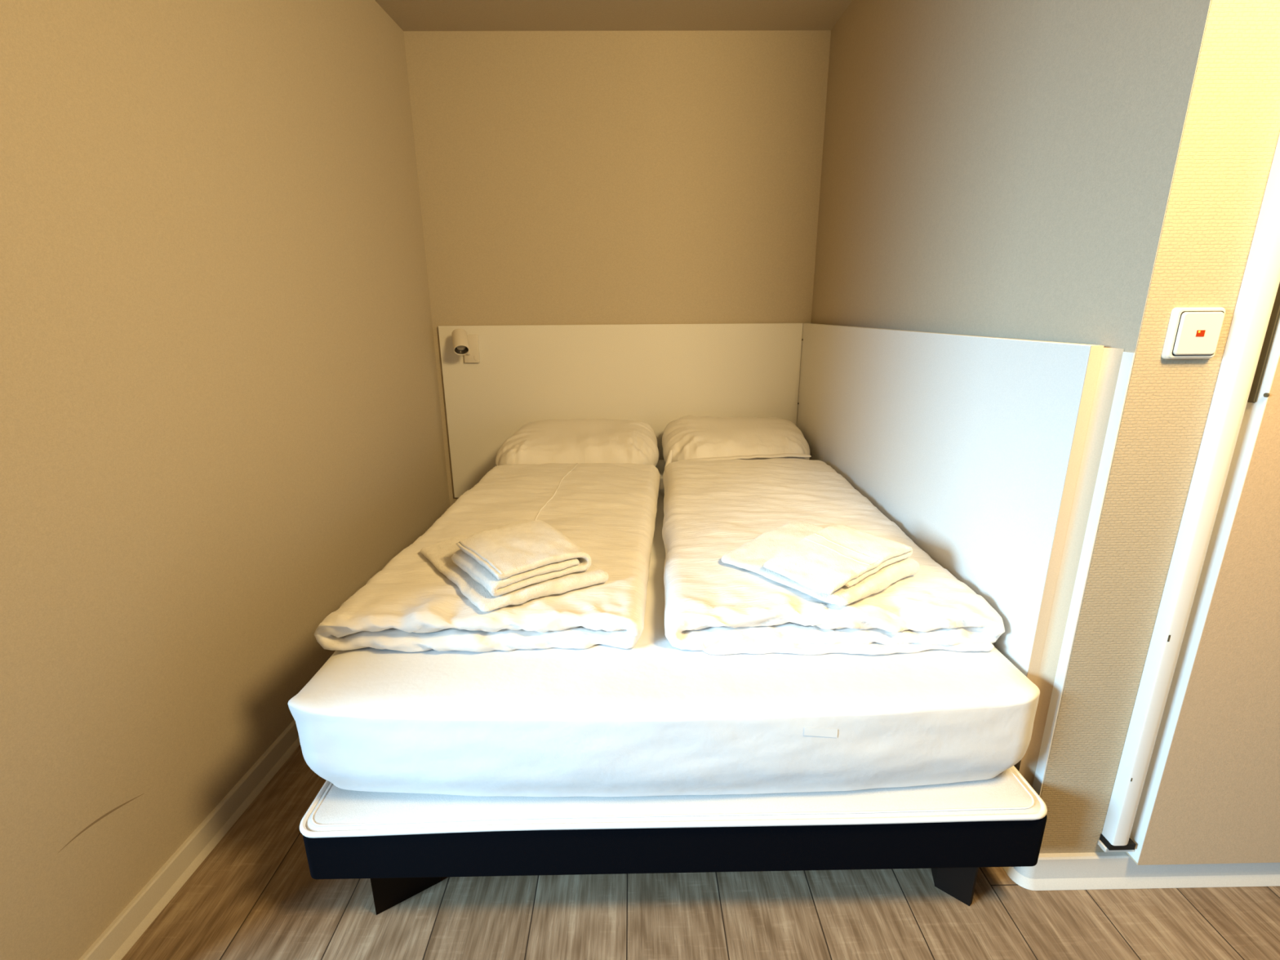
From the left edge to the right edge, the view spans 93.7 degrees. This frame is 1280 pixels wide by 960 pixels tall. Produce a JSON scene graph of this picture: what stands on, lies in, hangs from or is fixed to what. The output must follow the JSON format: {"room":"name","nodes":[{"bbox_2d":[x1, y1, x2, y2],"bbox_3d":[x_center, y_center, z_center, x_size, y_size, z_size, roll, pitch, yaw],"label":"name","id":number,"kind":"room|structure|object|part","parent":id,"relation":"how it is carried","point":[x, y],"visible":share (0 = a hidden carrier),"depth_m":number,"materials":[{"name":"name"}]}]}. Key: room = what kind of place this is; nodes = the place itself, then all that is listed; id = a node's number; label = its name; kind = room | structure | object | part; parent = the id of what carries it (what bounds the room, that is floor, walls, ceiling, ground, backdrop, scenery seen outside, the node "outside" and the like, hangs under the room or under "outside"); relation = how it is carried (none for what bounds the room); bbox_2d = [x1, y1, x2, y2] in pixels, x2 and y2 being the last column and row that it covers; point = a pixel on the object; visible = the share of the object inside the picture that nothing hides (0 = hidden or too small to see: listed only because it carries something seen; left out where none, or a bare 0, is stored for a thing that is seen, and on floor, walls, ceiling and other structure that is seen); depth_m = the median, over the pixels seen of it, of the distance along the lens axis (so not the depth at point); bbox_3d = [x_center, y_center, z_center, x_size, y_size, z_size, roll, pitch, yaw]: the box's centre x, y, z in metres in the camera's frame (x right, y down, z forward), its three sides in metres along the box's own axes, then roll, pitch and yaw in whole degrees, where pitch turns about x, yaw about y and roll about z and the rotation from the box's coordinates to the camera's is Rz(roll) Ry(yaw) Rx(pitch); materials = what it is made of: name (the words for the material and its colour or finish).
{"room":"hotel room","nodes":[
{"label":"hotel room","id":0,"kind":"room"},
{"bbox_2d":[0,0,450,959],"bbox_3d":[-1.032,-0.439,1.746,0.120,2.248,2.237,0,16,2],"label":"wall","id":1,"kind":"structure","parent":0,"point":[220,417],"depth_m":1.28,"materials":[{"name":"beige paint"}]},
{"bbox_2d":[78,719,300,959],"bbox_3d":[-0.956,0.627,1.987,0.021,0.064,2.111,0,16,2],"label":"baseboard","id":2,"kind":"structure","parent":1,"relation":"attached to","point":[117,939],"depth_m":1.30,"materials":[{"name":"paint"}]},
{"bbox_2d":[374,0,852,31],"bbox_3d":[-0.408,-1.094,-0.260,5.640,0.100,5.748,-1,16,-1],"label":"ceiling","id":3,"kind":"structure","parent":0,"point":[408,15],"depth_m":2.27,"materials":[{"name":"beige paint"}]},
{"bbox_2d":[403,30,831,506],"bbox_3d":[-0.031,-0.738,2.772,1.855,2.248,0.120,-1,16,-1],"label":"wall","id":4,"kind":"structure","parent":0,"point":[565,177],"depth_m":2.55,"materials":[{"name":"beige paint"}]},
{"bbox_2d":[438,323,803,497],"bbox_3d":[-0.082,-0.314,2.818,1.643,0.808,0.019,-1,16,-1],"label":"headboard","id":5,"kind":"object","parent":4,"relation":"attached to","point":[657,375],"visible":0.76,"depth_m":2.76,"materials":[{"name":"white laminate"}]},
{"bbox_2d":[451,328,479,362],"bbox_3d":[-0.776,-0.588,2.641,0.098,0.153,0.152,-1,16,-1],"label":"reading lamp","id":6,"kind":"object","parent":5,"relation":"attached to","point":[468,345],"visible":1,"depth_m":2.62,"materials":[{"name":"white metal"}]},
{"bbox_3d":[-0.777,-0.578,2.604,0.039,0.032,0.033,-1,16,-1],"label":"bulb","id":7,"kind":"part","parent":6,"relation":"part of","materials":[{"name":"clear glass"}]},
{"bbox_3d":[-0.762,-0.593,2.710,0.067,0.123,0.018,-1,16,-1],"label":"wall plate","id":8,"kind":"part","parent":6,"relation":"part of","materials":[{"name":"white metal"}]},
{"bbox_2d":[121,744,1279,959],"bbox_3d":[-0.392,1.145,0.376,5.640,0.060,5.748,-1,16,-1],"label":"floor","id":9,"kind":"structure","parent":0,"point":[255,895],"depth_m":1.20,"materials":[{"name":"brown wood"}]},
{"bbox_2d":[299,765,1047,915],"bbox_3d":[0.054,0.494,2.050,1.408,0.273,1.905,-1,16,-1],"label":"bed","id":10,"kind":"object","parent":9,"relation":"on","point":[405,843],"visible":0.25,"depth_m":1.13,"materials":[{"name":"fabric"}]},
{"bbox_3d":[-0.479,0.801,1.241,0.108,0.130,0.100,-1,16,-1],"label":"leg","id":11,"kind":"part","parent":10,"relation":"part of","materials":[{"name":"black wood"}]},
{"bbox_2d":[288,459,1039,796],"bbox_3d":[0.042,0.256,1.985,1.406,0.228,1.878,-1,16,-1],"label":"mattress","id":12,"kind":"object","parent":10,"relation":"on","point":[654,717],"visible":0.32,"depth_m":1.10,"materials":[{"name":"white fabric"}]},
{"bbox_2d":[314,462,660,652],"bbox_3d":[-0.296,0.143,1.782,0.678,0.116,1.231,1,16,4],"label":"duvet","id":13,"kind":"object","parent":12,"relation":"on","point":[609,510],"visible":0.76,"depth_m":1.38,"materials":[{"name":"white fabric"}]},
{"bbox_2d":[420,519,608,612],"bbox_3d":[-0.316,0.193,1.446,0.300,0.045,0.432,-12,20,-35],"label":"bath towel","id":14,"kind":"object","parent":13,"relation":"on","point":[440,554],"visible":0.46,"depth_m":1.32,"materials":[{"name":"white fabric"}]},
{"bbox_2d":[451,520,591,596],"bbox_3d":[-0.275,0.170,1.376,0.248,0.064,0.231,-12,19,-34],"label":"hand towel","id":15,"kind":"object","parent":14,"relation":"on","point":[504,561],"visible":1,"depth_m":1.33,"materials":[{"name":"white fabric"}]},
{"bbox_2d":[495,418,658,466],"bbox_3d":[-0.260,-0.140,2.590,0.681,0.212,0.488,-1,16,-1],"label":"pillow","id":16,"kind":"object","parent":12,"relation":"on","point":[572,441],"visible":0.77,"depth_m":2.43,"materials":[{"name":"white fabric"}]},
{"bbox_2d":[662,415,811,467],"bbox_3d":[0.411,-0.145,2.585,0.638,0.217,0.516,-1,16,-1],"label":"pillow","id":17,"kind":"object","parent":12,"relation":"on","point":[688,437],"visible":0.73,"depth_m":2.45,"materials":[{"name":"white fabric"}]},
{"bbox_2d":[662,457,1004,654],"bbox_3d":[0.398,0.136,1.772,0.711,0.126,1.201,-1,16,-1],"label":"duvet","id":18,"kind":"object","parent":12,"relation":"on","point":[712,508],"visible":0.85,"depth_m":1.33,"materials":[{"name":"white fabric"}]},
{"bbox_2d":[720,520,919,606],"bbox_3d":[0.418,0.184,1.411,0.295,0.058,0.356,-13,20,-38],"label":"bath towel","id":19,"kind":"object","parent":18,"relation":"on","point":[751,556],"visible":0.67,"depth_m":1.36,"materials":[{"name":"white fabric"}]},
{"bbox_2d":[762,524,912,595],"bbox_3d":[0.452,0.171,1.359,0.303,0.054,0.185,-12,20,-35],"label":"hand towel","id":20,"kind":"object","parent":19,"relation":"on","point":[830,558],"visible":1,"depth_m":1.33,"materials":[{"name":"white fabric"}]},
{"bbox_3d":[0.053,0.371,2.017,1.373,0.016,1.874,-1,16,-1],"label":"seam cord","id":21,"kind":"part","parent":10,"relation":"part of","materials":[{"name":"white fabric"}]},
{"bbox_3d":[0.057,0.438,2.037,1.400,0.127,1.889,-1,16,-1],"label":"frame","id":22,"kind":"part","parent":10,"relation":"part of","materials":[{"name":"wood"}]},
{"bbox_3d":[0.649,0.792,1.246,0.058,0.130,0.093,-1,16,-1],"label":"leg","id":23,"kind":"part","parent":10,"relation":"part of","materials":[{"name":"black wood"}]},
{"bbox_2d":[811,0,1211,796],"bbox_3d":[0.851,-0.481,1.846,0.120,2.248,1.826,-1,16,-1],"label":"wall","id":24,"kind":"structure","parent":0,"point":[990,168],"depth_m":1.32,"materials":[{"name":"beige paint"}]},
{"bbox_2d":[796,323,1124,786],"bbox_3d":[0.773,0.056,2.009,0.042,1.088,1.803,-1,16,-1],"label":"panel","id":25,"kind":"object","parent":24,"relation":"attached to","point":[985,452],"visible":0.8,"depth_m":1.33,"materials":[{"name":"white laminate"}]},
{"bbox_2d":[1031,351,1135,795],"bbox_3d":[0.806,0.283,1.124,0.002,1.024,0.022,-1,16,-1],"label":"trim","id":26,"kind":"structure","parent":24,"relation":"attached to","point":[1127,359],"depth_m":1.08,"materials":[{"name":"white paint"}]},
{"bbox_2d":[1002,852,1279,890],"bbox_3d":[1.528,0.564,2.130,1.506,0.072,1.830,-1,16,-1],"label":"baseboard","id":27,"kind":"structure","parent":24,"relation":"attached to","point":[1088,870],"depth_m":1.25,"materials":[{"name":"paint"}]},
{"bbox_2d":[1039,0,1279,853],"bbox_3d":[1.544,-0.255,1.033,1.482,2.248,0.120,-1,16,-1],"label":"wall","id":28,"kind":"structure","parent":0,"point":[1231,132],"depth_m":1.00,"materials":[{"name":"paint"}]},
{"bbox_2d":[1097,133,1279,852],"bbox_3d":[0.974,-0.274,0.941,0.062,2.152,0.030,-1,16,-1],"label":"trim","id":29,"kind":"structure","parent":28,"relation":"attached to","point":[1260,282],"depth_m":1.02,"materials":[{"name":"white paint"}]},
{"bbox_3d":[0.982,0.754,1.237,0.062,0.012,0.022,-1,16,-1],"label":"sill","id":30,"kind":"part","parent":29,"relation":"part of","materials":[{"name":"rubber"}]},
{"bbox_2d":[1161,306,1225,359],"bbox_3d":[0.887,-0.234,0.958,0.081,0.081,0.016,-1,16,-1],"label":"light switch","id":31,"kind":"object","parent":28,"relation":"attached to","point":[1193,332],"visible":1,"depth_m":0.95,"materials":[{"name":"white plastic"}]},
{"bbox_2d":[1126,282,1279,865],"bbox_3d":[1.643,-0.270,0.949,1.284,2.173,0.035,-1,16,-1],"label":"door","id":32,"kind":"structure","parent":28,"relation":"in","point":[1211,793],"depth_m":1.12,"materials":[{"name":"beige wood"}]}
]}

